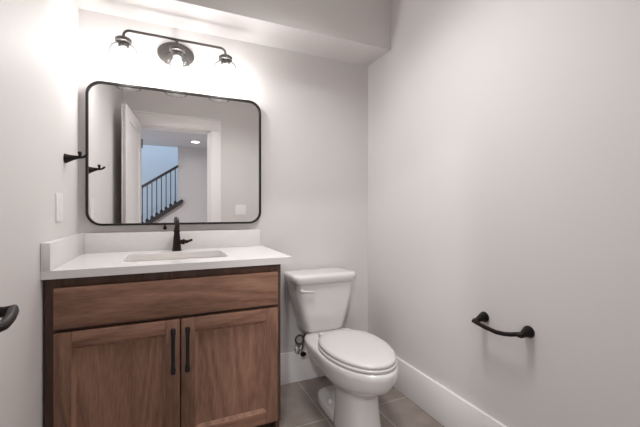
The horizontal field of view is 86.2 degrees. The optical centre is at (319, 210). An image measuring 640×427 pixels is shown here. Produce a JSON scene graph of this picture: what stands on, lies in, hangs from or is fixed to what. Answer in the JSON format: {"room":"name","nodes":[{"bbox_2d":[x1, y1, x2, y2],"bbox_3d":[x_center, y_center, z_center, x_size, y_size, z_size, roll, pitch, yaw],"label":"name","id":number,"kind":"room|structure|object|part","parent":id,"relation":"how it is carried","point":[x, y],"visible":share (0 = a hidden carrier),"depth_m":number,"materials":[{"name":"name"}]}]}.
{"room":"bathroom","nodes":[
{"label":"bathroom","id":0,"kind":"room"},
{"bbox_2d":[0,304,18,331],"bbox_3d":[-0.448,0.102,0.355,0.098,1.963,0.722,0,0,-30],"label":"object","id":1,"kind":"structure","parent":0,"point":[8,314],"depth_m":0.60,"materials":[{"name":"black metal"}]},
{"bbox_2d":[0,0,78,426],"bbox_3d":[-0.851,-0.204,0.757,0.120,2.600,2.060,0,0,-24],"label":"wall","id":2,"kind":"structure","parent":0,"point":[39,39],"depth_m":1.12,"materials":[{"name":"grey paint"}]},
{"bbox_2d":[55,193,62,221],"bbox_3d":[-1.070,-0.013,1.406,0.008,0.117,0.090,0,0,-24],"label":"light switch","id":3,"kind":"object","parent":2,"relation":"attached to","point":[58,196],"visible":1,"depth_m":1.39,"materials":[{"name":"white plastic"}]},
{"bbox_2d":[63,151,87,162],"bbox_3d":[-1.072,-0.233,1.506,0.085,0.054,0.042,0,0,-24],"label":"robe hook","id":4,"kind":"object","parent":2,"relation":"attached to","point":[67,158],"visible":1,"depth_m":1.49,"materials":[{"name":"black metal"}]},
{"bbox_3d":[-1.085,-0.227,1.500,0.056,0.042,0.042,0,0,-24],"label":"post","id":5,"kind":"part","parent":4,"relation":"part of","materials":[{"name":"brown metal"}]},
{"bbox_2d":[79,9,367,352],"bbox_3d":[-0.463,-0.204,2.124,1.942,2.600,0.120,0,0,-24],"label":"wall","id":6,"kind":"structure","parent":0,"point":[314,109],"depth_m":2.17,"materials":[{"name":"grey paint"}]},
{"bbox_2d":[84,229,259,252],"bbox_3d":[-0.776,0.166,1.902,0.892,0.100,0.028,0,0,-24],"label":"backsplash","id":7,"kind":"structure","parent":6,"relation":"attached to","point":[160,240],"depth_m":1.85,"materials":[{"name":"white stone"}]},
{"bbox_2d":[109,29,236,87],"bbox_3d":[-0.758,-0.804,1.815,0.612,0.252,0.202,0,0,-24],"label":"vanity light","id":8,"kind":"object","parent":6,"relation":"attached to","point":[177,55],"visible":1,"depth_m":1.79,"materials":[{"name":"brown metal"}]},
{"bbox_2d":[109,35,137,74],"bbox_3d":[-0.965,-0.763,1.680,0.124,0.169,0.124,0,0,-24],"label":"shade","id":9,"kind":"object","parent":8,"relation":"attached to","point":[123,41],"depth_m":1.66,"materials":[{"name":"clear glass"}]},
{"bbox_3d":[-0.798,-0.865,1.896,0.191,0.132,0.022,0,0,-24],"label":"plate","id":10,"kind":"part","parent":8,"relation":"part of","materials":[{"name":"brown metal"}]},
{"bbox_2d":[164,45,189,81],"bbox_3d":[-0.743,-0.763,1.780,0.124,0.169,0.124,0,0,-24],"label":"shade","id":11,"kind":"object","parent":8,"relation":"attached to","point":[177,51],"depth_m":1.76,"materials":[{"name":"clear glass"}]},
{"bbox_2d":[214,54,236,87],"bbox_3d":[-0.519,-0.763,1.880,0.124,0.169,0.124,0,0,-24],"label":"shade","id":12,"kind":"object","parent":8,"relation":"attached to","point":[225,59],"depth_m":1.86,"materials":[{"name":"clear glass"}]},
{"bbox_2d":[85,81,260,229],"bbox_3d":[-0.770,-0.276,1.904,0.894,0.764,0.028,0,0,-24],"label":"wall mirror","id":13,"kind":"object","parent":6,"relation":"attached to","point":[156,156],"visible":1,"depth_m":1.88,"materials":[{"name":"black mirror"}]},
{"bbox_2d":[75,0,390,65],"bbox_3d":[-0.383,-1.260,1.946,1.702,0.488,0.270,0,0,-24],"label":"soffit","id":14,"kind":"object","parent":6,"relation":"attached to","point":[358,32],"depth_m":1.95,"materials":[{"name":"grey paint"}]},
{"bbox_2d":[294,333,305,356],"bbox_3d":[-0.126,0.821,2.133,0.086,0.198,0.107,0,0,-24],"label":"water supply valve","id":15,"kind":"object","parent":6,"relation":"attached to","point":[299,349],"visible":0.84,"depth_m":2.12,"materials":[{"name":"silver metal"}]},
{"bbox_2d":[281,349,324,384],"bbox_3d":[-0.035,0.998,2.241,0.794,0.195,0.015,0,0,-24],"label":"baseboard","id":16,"kind":"structure","parent":6,"relation":"attached to","point":[295,367],"depth_m":2.18,"materials":[{"name":"white paint"}]},
{"bbox_2d":[279,376,443,426],"bbox_3d":[-0.043,1.125,1.183,1.942,0.060,2.180,0,0,-24],"label":"floor","id":17,"kind":"structure","parent":0,"point":[300,406],"depth_m":1.88,"materials":[{"name":"tile"}]},
{"bbox_2d":[44,264,280,426],"bbox_3d":[-0.684,0.671,1.627,0.882,0.850,0.604,0,0,-24],"label":"vanity cabinet","id":18,"kind":"object","parent":17,"relation":"on","point":[202,347],"visible":0.94,"depth_m":1.37,"materials":[{"name":"brown wood"}]},
{"bbox_3d":[-0.765,0.469,1.315,0.312,0.054,0.020,0,0,-24],"label":"rail","id":19,"kind":"part","parent":18,"relation":"part of","materials":[{"name":"brown wood"}]},
{"bbox_3d":[-0.767,0.701,1.320,0.304,0.401,0.006,0,0,-24],"label":"door","id":20,"kind":"part","parent":18,"relation":"part of","materials":[{"name":"brown wood"}]},
{"bbox_3d":[-0.576,0.354,1.399,0.834,0.148,0.020,0,0,-24],"label":"drawer","id":21,"kind":"part","parent":18,"relation":"part of","materials":[{"name":"brown wood"}]},
{"bbox_2d":[41,229,291,279],"bbox_3d":[-0.671,0.180,1.653,0.936,0.130,0.568,0,0,-24],"label":"countertop","id":22,"kind":"structure","parent":18,"relation":"on","point":[78,255],"depth_m":1.63,"materials":[{"name":"white stone"}]},
{"bbox_2d":[128,256,220,261],"bbox_3d":[-0.678,0.313,1.630,0.486,0.134,0.326,0,0,-24],"label":"sink","id":23,"kind":"object","parent":22,"relation":"in","point":[209,256],"visible":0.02,"depth_m":1.75,"materials":[{"name":"white ceramic"}]},
{"bbox_2d":[172,217,192,250],"bbox_3d":[-0.748,0.126,1.801,0.093,0.178,0.135,0,0,12],"label":"faucet","id":24,"kind":"object","parent":22,"relation":"on","point":[177,242],"visible":1,"depth_m":1.81,"materials":[{"name":"brown metal"}]},
{"bbox_3d":[-0.745,0.064,1.782,0.023,0.053,0.118,0,0,-24],"label":"spout","id":25,"kind":"part","parent":24,"relation":"part of","materials":[{"name":"brown metal"}]},
{"bbox_3d":[-0.722,0.169,1.845,0.068,0.033,0.033,0,0,-24],"label":"lever","id":26,"kind":"part","parent":24,"relation":"part of","materials":[{"name":"brown metal"}]},
{"bbox_3d":[-0.585,0.559,1.363,0.020,0.178,0.041,0,0,-24],"label":"handle","id":27,"kind":"part","parent":18,"relation":"part of","materials":[{"name":"black metal"}]},
{"bbox_3d":[-0.536,0.559,1.385,0.020,0.178,0.041,0,0,-24],"label":"handle","id":28,"kind":"part","parent":18,"relation":"part of","materials":[{"name":"black metal"}]},
{"bbox_3d":[-0.384,0.701,1.491,0.294,0.401,0.006,0,0,-24],"label":"door","id":29,"kind":"part","parent":18,"relation":"part of","materials":[{"name":"brown wood"}]},
{"bbox_3d":[-0.382,0.469,1.486,0.302,0.054,0.020,0,0,-24],"label":"rail","id":30,"kind":"part","parent":18,"relation":"part of","materials":[{"name":"brown wood"}]},
{"bbox_3d":[-0.382,0.932,1.486,0.302,0.054,0.020,0,0,-24],"label":"rail","id":31,"kind":"part","parent":18,"relation":"part of","materials":[{"name":"brown wood"}]},
{"bbox_2d":[284,267,398,426],"bbox_3d":[0.116,0.736,1.854,0.418,0.720,0.813,0,0,-24],"label":"toilet","id":32,"kind":"object","parent":17,"relation":"on","point":[362,367],"visible":1,"depth_m":1.75,"materials":[{"name":"white ceramic"}]},
{"bbox_3d":[-0.071,0.464,1.955,0.090,0.026,0.026,0,0,-10],"label":"flush lever","id":33,"kind":"part","parent":32,"relation":"part of","materials":[{"name":"grey plastic"}]},
{"bbox_3d":[0.000,0.403,2.116,0.418,0.053,0.240,0,0,-24],"label":"tank lid","id":34,"kind":"part","parent":32,"relation":"part of","materials":[{"name":"white ceramic"}]},
{"bbox_3d":[-0.001,0.575,2.117,0.384,0.292,0.208,0,0,-24],"label":"tank","id":35,"kind":"part","parent":32,"relation":"part of","materials":[{"name":"white ceramic"}]},
{"bbox_3d":[0.189,0.688,1.724,0.334,0.024,0.481,0,0,-24],"label":"seat lid","id":36,"kind":"part","parent":32,"relation":"part of","materials":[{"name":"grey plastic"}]},
{"bbox_3d":[0.190,0.710,1.721,0.342,0.014,0.487,0,0,-24],"label":"seat","id":37,"kind":"part","parent":32,"relation":"part of","materials":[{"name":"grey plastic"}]},
{"bbox_2d":[368,0,639,426],"bbox_3d":[0.813,-0.204,1.500,0.120,2.600,2.060,0,0,-24],"label":"wall","id":38,"kind":"structure","parent":0,"point":[504,135],"depth_m":1.40,"materials":[{"name":"grey paint"}]},
{"bbox_2d":[393,356,506,426],"bbox_3d":[0.724,0.998,1.534,0.015,0.195,1.925,0,0,-24],"label":"baseboard","id":39,"kind":"structure","parent":38,"relation":"attached to","point":[446,407],"depth_m":1.77,"materials":[{"name":"white paint"}]},
{"bbox_2d":[472,311,534,337],"bbox_3d":[0.744,0.480,1.419,0.071,0.056,0.252,0,0,-24],"label":"toilet paper holder","id":40,"kind":"object","parent":38,"relation":"attached to","point":[527,331],"visible":1,"depth_m":1.38,"materials":[{"name":"brown metal"}]},
{"bbox_3d":[0.705,0.475,1.514,0.065,0.047,0.047,0,0,-24],"label":"post","id":41,"kind":"part","parent":40,"relation":"part of","materials":[{"name":"brown metal"}]},
{"bbox_3d":[0.791,0.475,1.328,0.060,0.047,0.047,0,0,-24],"label":"post","id":42,"kind":"part","parent":40,"relation":"part of","materials":[{"name":"brown metal"}]}
]}

